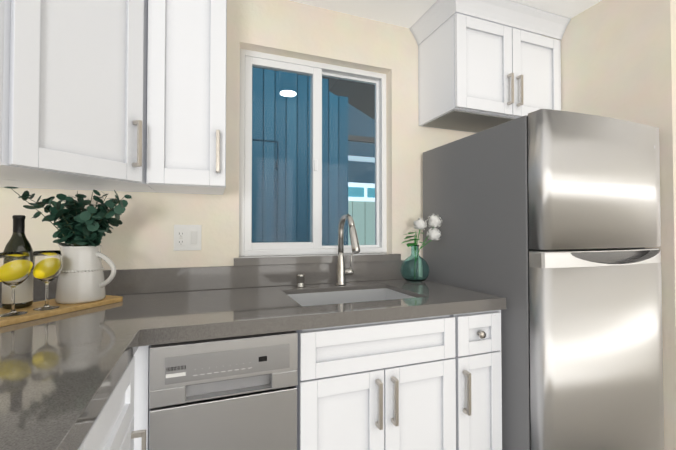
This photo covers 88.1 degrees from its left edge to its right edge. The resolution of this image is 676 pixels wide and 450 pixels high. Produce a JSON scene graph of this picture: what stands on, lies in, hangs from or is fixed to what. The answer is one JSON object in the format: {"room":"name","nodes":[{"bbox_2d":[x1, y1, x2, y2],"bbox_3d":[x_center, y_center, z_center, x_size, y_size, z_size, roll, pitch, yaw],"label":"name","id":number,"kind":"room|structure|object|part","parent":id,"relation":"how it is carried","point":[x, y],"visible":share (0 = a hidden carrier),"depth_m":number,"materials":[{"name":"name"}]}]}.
{"room":"kitchen","nodes":[
{"label":"kitchen","id":0,"kind":"room"},
{"bbox_2d":[0,0,474,269],"bbox_3d":[-0.134,0.044,1.852,2.935,2.340,0.140,0,-1,-20],"label":"wall","id":1,"kind":"structure","parent":0,"point":[141,236],"depth_m":1.71,"materials":[{"name":"beige paint"}]},
{"bbox_2d":[0,0,156,192],"bbox_3d":[-0.968,-0.616,1.157,0.595,0.935,0.595,0,-1,-20],"label":"upper cabinet","id":2,"kind":"object","parent":1,"relation":"attached to","point":[74,94],"visible":1,"depth_m":1.05,"materials":[{"name":"white wood"}]},
{"bbox_2d":[146,0,226,194],"bbox_3d":[-0.602,-0.611,1.422,0.271,0.935,0.354,0,-1,-20],"label":"upper cabinet","id":3,"kind":"object","parent":1,"relation":"attached to","point":[186,94],"visible":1,"depth_m":1.29,"materials":[{"name":"white wood"}]},
{"bbox_2d":[174,225,201,250],"bbox_3d":[-0.674,0.057,1.569,0.115,0.116,0.010,0,-1,-20],"label":"electrical outlet plate","id":4,"kind":"object","parent":1,"relation":"attached to","point":[187,237],"visible":1,"depth_m":1.57,"materials":[{"name":"white plastic"}]},
{"bbox_2d":[239,49,386,255],"bbox_3d":[-0.116,-0.357,1.888,0.820,1.028,0.074,0,-1,-20],"label":"window","id":5,"kind":"structure","parent":1,"relation":"in","point":[315,71],"depth_m":1.86,"materials":[{"name":"white plastic"}]},
{"bbox_2d":[233,253,400,265],"bbox_3d":[-0.091,0.175,1.820,0.875,0.037,0.145,0,-1,-20],"label":"window sill","id":6,"kind":"structure","parent":1,"relation":"attached to","point":[289,259],"depth_m":1.73,"materials":[{"name":"grey stone"}]},
{"bbox_2d":[409,0,570,132],"bbox_3d":[0.838,-0.845,1.944,0.773,0.558,0.387,0,-1,-20],"label":"upper cabinet","id":7,"kind":"object","parent":1,"relation":"attached to","point":[483,65],"visible":0.98,"depth_m":1.82,"materials":[{"name":"white wood"}]},
{"bbox_2d":[290,0,601,27],"bbox_3d":[1.305,-1.176,0.413,4.615,0.050,3.880,0,-1,-20],"label":"ceiling","id":8,"kind":"structure","parent":0,"point":[406,13],"depth_m":1.81,"materials":[{"name":"white paint"}]},
{"bbox_2d":[542,0,625,119],"bbox_3d":[1.317,0.045,1.959,0.140,2.340,0.673,0,-1,-20],"label":"wall","id":9,"kind":"structure","parent":0,"point":[618,59],"depth_m":1.78,"materials":[{"name":"beige paint"}]},
{"bbox_2d":[626,0,675,449],"bbox_3d":[2.184,0.043,1.836,1.680,2.340,0.140,0,-1,-20],"label":"wall","id":10,"kind":"structure","parent":0,"point":[650,24],"depth_m":1.51,"materials":[{"name":"beige paint"}]},
{"bbox_3d":[1.305,1.214,0.373,4.615,0.050,3.880,0,-1,-20],"label":"floor","id":11,"kind":"structure","parent":0,"visible":0},
{"bbox_2d":[78,345,150,449],"bbox_3d":[-0.588,0.751,0.207,0.660,0.869,2.596,0,-1,-20],"label":"base cabinet","id":12,"kind":"object","parent":11,"relation":"on","point":[112,427],"depth_m":0.84,"materials":[{"name":"white wood"}]},
{"bbox_2d":[0,268,171,449],"bbox_3d":[-0.589,0.241,0.216,0.660,0.150,2.598,0,-1,-20],"label":"countertop","id":13,"kind":"structure","parent":12,"relation":"on","point":[60,375],"depth_m":0.73,"materials":[{"name":"grey stone"}]},
{"bbox_2d":[0,295,122,326],"bbox_3d":[-0.999,0.277,1.111,0.210,0.016,0.543,0,-1,19],"label":"cutting board","id":14,"kind":"object","parent":13,"relation":"on","point":[31,314],"visible":0.5,"depth_m":1.13,"materials":[{"name":"brown wood"}]},
{"bbox_2d":[0,252,32,316],"bbox_3d":[-0.975,0.175,1.051,0.084,0.185,0.080,0,-1,-20],"label":"wine glass","id":15,"kind":"object","parent":14,"relation":"on","point":[15,269],"visible":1,"depth_m":1.03,"materials":[{"name":"yellow"}]},
{"bbox_2d":[2,215,33,308],"bbox_3d":[-1.050,0.118,1.149,0.077,0.301,0.077,0,-1,-20],"label":"wine bottle","id":16,"kind":"object","parent":14,"relation":"on","point":[18,241],"visible":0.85,"depth_m":1.13,"materials":[{"name":"black glass"}]},
{"bbox_2d":[31,250,62,310],"bbox_3d":[-0.940,0.176,1.130,0.080,0.185,0.083,0,-1,-20],"label":"wine glass","id":17,"kind":"object","parent":14,"relation":"on","point":[47,267],"visible":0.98,"depth_m":1.11,"materials":[{"name":"yellow"}]},
{"bbox_2d":[4,186,131,303],"bbox_3d":[-0.938,0.069,1.260,0.370,0.405,0.301,0,-1,-20],"label":"potted plant","id":18,"kind":"object","parent":14,"relation":"on","point":[80,234],"visible":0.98,"depth_m":1.23,"materials":[{"name":"green plant"}]},
{"bbox_3d":[-0.653,0.719,1.245,0.041,0.769,0.606,0,-1,-20],"label":"corner base cabinet filler","id":19,"kind":"part","parent":12,"relation":"part of","materials":[{"name":"white wood"}]},
{"bbox_2d":[149,331,297,449],"bbox_3d":[-0.425,0.771,1.300,0.420,0.866,0.607,0,-1,-20],"label":"dishwasher","id":20,"kind":"object","parent":11,"relation":"on","point":[235,393],"visible":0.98,"depth_m":1.02,"materials":[{"name":"silver metal"}]},
{"bbox_2d":[296,315,455,449],"bbox_3d":[0.058,0.773,1.481,0.605,0.869,0.658,0,-1,-20],"label":"base cabinet","id":21,"kind":"object","parent":11,"relation":"on","point":[387,385],"visible":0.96,"depth_m":1.20,"materials":[{"name":"white wood"}]},
{"bbox_2d":[156,260,505,344],"bbox_3d":[-0.030,0.262,1.472,1.263,0.150,0.634,0,-1,-20],"label":"countertop","id":22,"kind":"structure","parent":21,"relation":"on","point":[210,302],"depth_m":1.34,"materials":[{"name":"grey stone"}]},
{"bbox_2d":[296,274,304,286],"bbox_3d":[-0.180,0.265,1.677,0.046,0.060,0.046,0,-1,-20],"label":"button","id":23,"kind":"object","parent":22,"relation":"on","point":[300,279],"visible":1,"depth_m":1.66,"materials":[{"name":"silver metal"}]},
{"bbox_2d":[335,214,359,284],"bbox_3d":[0.063,0.120,1.667,0.090,0.350,0.238,0,-1,-20],"label":"faucet","id":24,"kind":"object","parent":22,"relation":"on","point":[342,271],"visible":1,"depth_m":1.72,"materials":[{"name":"silver metal"}]},
{"bbox_2d":[287,288,415,305],"bbox_3d":[0.058,0.428,1.496,0.526,0.230,0.358,0,-1,-20],"label":"sink","id":25,"kind":"object","parent":22,"relation":"in","point":[327,298],"visible":0.02,"depth_m":1.66,"materials":[{"name":"white ceramic"}]},
{"bbox_2d":[401,214,441,281],"bbox_3d":[0.422,0.121,1.821,0.168,0.353,0.218,0,-1,-20],"label":"vase","id":26,"kind":"object","parent":22,"relation":"on","point":[414,267],"visible":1,"depth_m":1.79,"materials":[{"name":"teal glass"}]},
{"bbox_2d":[453,310,501,449],"bbox_3d":[0.447,0.775,1.626,0.218,0.869,0.658,0,-1,-20],"label":"base cabinet","id":27,"kind":"object","parent":11,"relation":"on","point":[477,357],"visible":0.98,"depth_m":1.36,"materials":[{"name":"white wood"}]},
{"bbox_2d":[423,109,663,449],"bbox_3d":[0.938,0.389,1.722,0.698,1.645,0.771,0,-1,-20],"label":"refrigerator","id":28,"kind":"object","parent":11,"relation":"on","point":[549,228],"visible":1,"depth_m":1.36,"materials":[{"name":"grey metal"}]},
{"bbox_3d":[-0.792,0.006,-0.388,0.140,2.340,3.600,0,-1,-20],"label":"wall","id":29,"kind":"structure","parent":0,"visible":0},
{"bbox_2d":[0,0,3,162],"bbox_3d":[-0.851,-0.628,0.453,0.322,0.936,0.803,0,-1,-20],"label":"upper cabinet","id":30,"kind":"object","parent":29,"relation":"attached to","point":[1,51],"visible":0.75,"depth_m":0.84,"materials":[{"name":"white wood"}]},
{"label":"outside","id":31,"kind":"structure","parent":0,"visible":0},
{"bbox_3d":[1.640,1.313,6.258,10.200,0.050,6.900,0,-1,-20],"label":"ground","id":32,"kind":"structure","parent":31,"visible":0},
{"bbox_2d":[252,67,347,245],"bbox_3d":[-1.204,-0.212,3.288,2.778,2.900,0.130,0,-1,-20],"label":"wall","id":33,"kind":"structure","parent":32,"relation":"on","point":[267,94],"depth_m":3.53,"materials":[{"name":"blue"}]},
{"bbox_2d":[255,67,374,119],"bbox_3d":[-0.068,-1.510,4.016,5.400,0.280,3.800,0,-1,-20],"label":"ceiling soffit","id":34,"kind":"structure","parent":33,"relation":"attached to","point":[364,102],"depth_m":3.64,"materials":[{"name":"grey"}]},
{"bbox_2d":[279,71,296,96],"bbox_3d":[-0.479,-1.401,3.361,0.169,0.280,0.169,1,-1,-29],"label":"recessed light","id":35,"kind":"object","parent":34,"relation":"attached to","point":[285,79],"depth_m":3.27,"materials":[{"name":"white"}]},
{"bbox_2d":[348,103,374,183],"bbox_3d":[1.113,-1.270,8.721,6.500,5.200,0.300,0,-1,-20],"label":"building","id":36,"kind":"structure","parent":32,"relation":"on","point":[359,159],"depth_m":8.45,"materials":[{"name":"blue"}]},
{"bbox_2d":[348,182,374,244],"bbox_3d":[0.755,0.316,5.529,1.580,1.920,0.040,0,-1,-20],"label":"fence","id":37,"kind":"object","parent":32,"relation":"on","point":[366,235],"depth_m":5.39,"materials":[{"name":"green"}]}
]}

